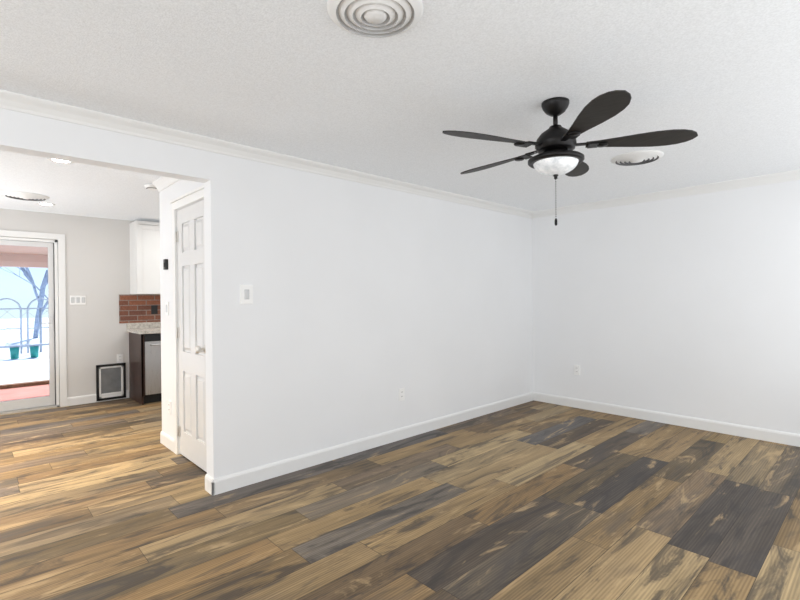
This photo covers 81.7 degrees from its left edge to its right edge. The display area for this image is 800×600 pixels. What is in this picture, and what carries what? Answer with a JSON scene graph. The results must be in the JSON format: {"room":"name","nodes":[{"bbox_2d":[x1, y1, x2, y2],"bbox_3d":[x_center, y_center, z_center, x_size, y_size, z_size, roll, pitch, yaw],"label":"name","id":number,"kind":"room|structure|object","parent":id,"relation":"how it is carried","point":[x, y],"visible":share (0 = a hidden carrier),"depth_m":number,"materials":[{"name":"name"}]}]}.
{"room":"empty living room","nodes":[
{"label":"empty living room","id":0,"kind":"room"},
{"bbox_2d":[0,208,159,406],"bbox_3d":[-3.996,0.125,5.849,8.180,2.350,0.120,-1,0,-43],"label":"wall","id":1,"kind":"structure","parent":0,"point":[97,262],"depth_m":5.85,"materials":[{"name":"paint"}]},
{"bbox_2d":[0,236,58,414],"bbox_3d":[-4.519,0.292,5.342,0.920,2.030,0.141,-1,0,-43],"label":"patio door","id":2,"kind":"structure","parent":1,"relation":"in","point":[51,400],"depth_m":5.59,"materials":[{"name":"white metal"}]},
{"bbox_2d":[0,230,66,406],"bbox_3d":[-4.481,0.255,5.301,1.068,2.104,0.016,-1,0,-43],"label":"door frame","id":3,"kind":"structure","parent":1,"relation":"attached to","point":[60,238],"depth_m":5.63,"materials":[{"name":"white wood"}]},
{"bbox_2d":[70,295,85,304],"bbox_3d":[-4.003,0.001,5.753,0.165,0.115,0.012,-1,0,-43],"label":"light switch","id":4,"kind":"object","parent":1,"relation":"attached to","point":[77,299],"visible":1,"depth_m":5.75,"materials":[{"name":"plastic"}]},
{"bbox_2d":[67,390,128,405],"bbox_3d":[-3.842,1.246,5.901,0.675,0.105,0.014,-1,0,-43],"label":"baseboard","id":5,"kind":"structure","parent":1,"relation":"attached to","point":[77,400],"depth_m":5.81,"materials":[{"name":"white wood"}]},
{"bbox_2d":[96,363,125,400],"bbox_3d":[-3.739,1.057,5.990,0.330,0.458,0.022,-1,0,-43],"label":"pet door","id":6,"kind":"structure","parent":1,"relation":"attached to","point":[110,378],"depth_m":5.99,"materials":[{"name":"black plastic"}]},
{"bbox_2d":[117,354,122,362],"bbox_3d":[-3.669,0.767,6.065,0.072,0.115,0.010,-1,0,-43],"label":"outlet","id":7,"kind":"object","parent":1,"relation":"attached to","point":[119,358],"visible":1,"depth_m":6.06,"materials":[{"name":"plastic"}]},
{"bbox_2d":[127,323,160,326],"bbox_3d":[-2.571,0.330,7.089,2.850,0.075,0.020,-1,0,-43],"label":"backsplash","id":8,"kind":"structure","parent":1,"relation":"attached to","point":[128,324],"depth_m":6.24,"materials":[{"name":"beige stone"}]},
{"bbox_2d":[129,220,159,293],"bbox_3d":[-3.294,-0.547,6.198,0.504,0.940,0.333,-1,0,-43],"label":"upper cabinet","id":9,"kind":"object","parent":1,"relation":"attached to","point":[144,257],"visible":0.21,"depth_m":5.99,"materials":[{"name":"white wood"}]},
{"bbox_2d":[159,179,203,438],"bbox_3d":[-0.297,0.100,5.043,3.890,2.350,1.340,-1,0,-43],"label":"wall","id":10,"kind":"structure","parent":0,"point":[167,195],"depth_m":4.05,"materials":[{"name":"paint"}]},
{"bbox_2d":[163,259,167,269],"bbox_3d":[-2.046,-0.310,4.040,0.030,0.090,0.050,-1,0,-43],"label":"door chime","id":11,"kind":"object","parent":10,"relation":"attached to","point":[165,264],"visible":1,"depth_m":4.03,"materials":[{"name":"black plastic"}]},
{"bbox_2d":[152,176,180,191],"bbox_3d":[-1.772,-1.018,3.715,0.058,0.075,1.260,-1,0,-43],"label":"crown molding","id":12,"kind":"structure","parent":10,"relation":"attached to","point":[161,183],"depth_m":4.00,"materials":[{"name":"white wood"}]},
{"bbox_2d":[165,302,168,314],"bbox_3d":[-2.041,0.074,4.050,0.012,0.115,0.072,-1,0,-43],"label":"light switch","id":13,"kind":"object","parent":10,"relation":"attached to","point":[166,308],"visible":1,"depth_m":4.04,"materials":[{"name":"plastic"}]},
{"bbox_2d":[160,431,173,451],"bbox_3d":[-2.035,1.242,4.058,0.014,0.105,0.395,-1,0,-43],"label":"baseboard","id":14,"kind":"structure","parent":10,"relation":"attached to","point":[165,439],"depth_m":4.05,"materials":[{"name":"white wood"}]},
{"bbox_2d":[170,185,203,454],"bbox_3d":[-1.595,0.229,3.646,0.138,2.128,0.836,-1,0,-43],"label":"door frame","id":15,"kind":"structure","parent":10,"relation":"attached to","point":[189,198],"depth_m":3.86,"materials":[{"name":"white wood"}]},
{"bbox_2d":[175,199,206,471],"bbox_3d":[-1.637,0.268,3.607,0.112,2.028,0.682,-1,0,-43],"label":"door","id":16,"kind":"structure","parent":10,"relation":"in","point":[190,333],"depth_m":3.63,"materials":[{"name":"white wood"}]},
{"bbox_2d":[0,108,532,478],"bbox_3d":[-1.361,0.119,3.043,8.180,2.350,0.120,-1,0,-43],"label":"wall","id":17,"kind":"structure","parent":0,"point":[369,301],"depth_m":3.71,"materials":[{"name":"paint"}]},
{"bbox_2d":[240,285,252,303],"bbox_3d":[-1.069,-0.039,3.227,0.095,0.135,0.012,-1,0,-43],"label":"light switch","id":18,"kind":"object","parent":17,"relation":"attached to","point":[246,294],"visible":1,"depth_m":3.22,"materials":[{"name":"plastic"}]},
{"bbox_2d":[0,89,535,217],"bbox_3d":[-1.309,-1.018,2.972,8.180,0.075,0.058,-1,0,-43],"label":"crown molding","id":19,"kind":"structure","parent":17,"relation":"attached to","point":[17,102],"depth_m":3.04,"materials":[{"name":"white wood"}]},
{"bbox_2d":[207,392,534,495],"bbox_3d":[0.216,1.222,4.430,4.004,0.105,0.014,-1,0,-43],"label":"baseboard","id":20,"kind":"structure","parent":17,"relation":"attached to","point":[222,484],"depth_m":3.80,"materials":[{"name":"white wood"}]},
{"bbox_2d":[399,388,404,400],"bbox_3d":[0.017,0.867,4.245,0.072,0.115,0.010,-1,0,-43],"label":"outlet","id":21,"kind":"object","parent":17,"relation":"attached to","point":[401,394],"visible":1,"depth_m":4.24,"materials":[{"name":"plastic"}]},
{"bbox_2d":[0,398,799,599],"bbox_3d":[-1.344,1.324,3.042,8.420,0.060,7.840,-1,0,-43],"label":"floor","id":22,"kind":"structure","parent":0,"point":[116,500],"depth_m":2.75,"materials":[{"name":"brown wood"}]},
{"bbox_2d":[127,331,161,404],"bbox_3d":[-3.152,0.855,6.142,0.648,0.875,0.603,-1,0,-43],"label":"base cabinet","id":23,"kind":"object","parent":22,"relation":"on","point":[144,350],"depth_m":5.81,"materials":[{"name":"brown wood"}]},
{"bbox_2d":[127,327,160,334],"bbox_3d":[-2.363,0.387,6.868,2.850,0.040,0.628,-1,0,-43],"label":"countertop","id":24,"kind":"structure","parent":23,"relation":"on","point":[134,330],"depth_m":5.90,"materials":[{"name":"beige stone"}]},
{"bbox_2d":[0,0,799,222],"bbox_3d":[-1.364,-1.095,3.029,8.420,0.080,7.840,-1,0,-43],"label":"ceiling","id":25,"kind":"structure","parent":0,"point":[311,80],"depth_m":2.28,"materials":[{"name":"white paint"}]},
{"bbox_2d":[1,191,49,200],"bbox_3d":[-3.747,-1.028,4.633,0.380,0.035,0.380,-1,0,-43],"label":"ceiling vent","id":26,"kind":"object","parent":25,"relation":"in","point":[27,196],"visible":1,"depth_m":4.57,"materials":[{"name":"white metal"}]},
{"bbox_2d":[37,202,54,205],"bbox_3d":[-3.854,-1.042,5.039,0.164,0.008,0.164,-1,0,-43],"label":"recessed light","id":27,"kind":"object","parent":25,"relation":"in","point":[44,204],"visible":0.98,"depth_m":5.04,"materials":[{"name":"white metal"}]},
{"bbox_2d":[47,158,73,163],"bbox_3d":[-2.538,-1.044,3.462,0.164,0.008,0.164,-1,0,-43],"label":"recessed light","id":28,"kind":"object","parent":25,"relation":"in","point":[59,161],"visible":0.48,"depth_m":3.49,"materials":[{"name":"white metal"}]},
{"bbox_2d":[144,184,157,190],"bbox_3d":[-2.276,-1.036,4.264,0.140,0.038,0.140,-1,0,-43],"label":"smoke detector","id":29,"kind":"object","parent":25,"relation":"attached to","point":[150,187],"visible":0.69,"depth_m":4.21,"materials":[{"name":"plastic"}]},
{"bbox_2d":[327,0,422,37],"bbox_3d":[-0.090,-1.042,1.688,0.350,0.032,0.350,-1,0,-43],"label":"ceiling vent","id":30,"kind":"object","parent":25,"relation":"in","point":[376,18],"visible":1,"depth_m":1.69,"materials":[{"name":"white metal"}]},
{"bbox_2d":[442,90,697,225],"bbox_3d":[0.818,-0.737,2.555,1.301,0.667,1.265,-1,0,-43],"label":"fan","id":31,"kind":"object","parent":25,"relation":"hanging from","point":[555,144],"visible":1,"depth_m":2.41,"materials":[{"name":"black metal"}]},
{"bbox_2d":[611,150,663,165],"bbox_3d":[1.800,-1.067,3.517,0.360,0.032,0.360,-1,0,-43],"label":"ceiling vent","id":32,"kind":"object","parent":25,"relation":"in","point":[640,157],"visible":1,"depth_m":3.46,"materials":[{"name":"white metal"}]},
{"bbox_2d":[532,180,799,433],"bbox_3d":[1.671,0.080,5.877,0.120,2.350,7.840,-1,0,-43],"label":"wall","id":33,"kind":"structure","parent":0,"point":[689,306],"depth_m":4.61,"materials":[{"name":"paint"}]},
{"bbox_2d":[574,365,579,374],"bbox_3d":[2.057,0.814,5.380,0.010,0.115,0.072,-1,0,-43],"label":"outlet","id":34,"kind":"object","parent":33,"relation":"attached to","point":[576,369],"visible":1,"depth_m":5.38,"materials":[{"name":"plastic"}]},
{"bbox_2d":[532,169,799,218],"bbox_3d":[2.911,-1.060,4.410,0.058,0.075,3.600,-1,0,-43],"label":"crown molding","id":35,"kind":"structure","parent":33,"relation":"attached to","point":[793,175],"depth_m":4.56,"materials":[{"name":"white wood"}]},
{"bbox_2d":[535,392,799,446],"bbox_3d":[2.942,1.200,4.441,0.014,0.105,3.690,-1,0,-43],"label":"baseboard","id":36,"kind":"structure","parent":33,"relation":"attached to","point":[787,438],"depth_m":4.60,"materials":[{"name":"white wood"}]},
{"label":"outside","id":37,"kind":"structure","parent":0,"visible":0},
{"bbox_2d":[0,318,48,384],"bbox_3d":[-18.512,1.527,19.734,50.000,0.130,40.000,-1,0,-43],"label":"ground","id":38,"kind":"structure","parent":37,"point":[23,361],"depth_m":11.53,"materials":[{"name":"white snow"}]},
{"bbox_2d":[0,298,48,358],"bbox_3d":[-8.536,0.671,13.009,17.413,1.492,1.525,-1,0,-43],"label":"fence","id":39,"kind":"object","parent":38,"relation":"on","point":[14,350],"depth_m":12.38,"materials":[{"name":"metal"}]},
{"bbox_2d":[0,245,48,401],"bbox_3d":[-5.488,0.168,6.577,8.400,2.519,2.978,-1,0,-43],"label":"porch","id":40,"kind":"object","parent":38,"relation":"on","point":[34,391],"depth_m":7.31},
{"bbox_2d":[1,267,47,337],"bbox_3d":[-13.921,-1.479,17.787,4.371,5.840,2.088,-1,0,-43],"label":"tree","id":41,"kind":"object","parent":38,"relation":"on","point":[29,277],"depth_m":17.33,"materials":[{"name":"blue plant"}]}
]}

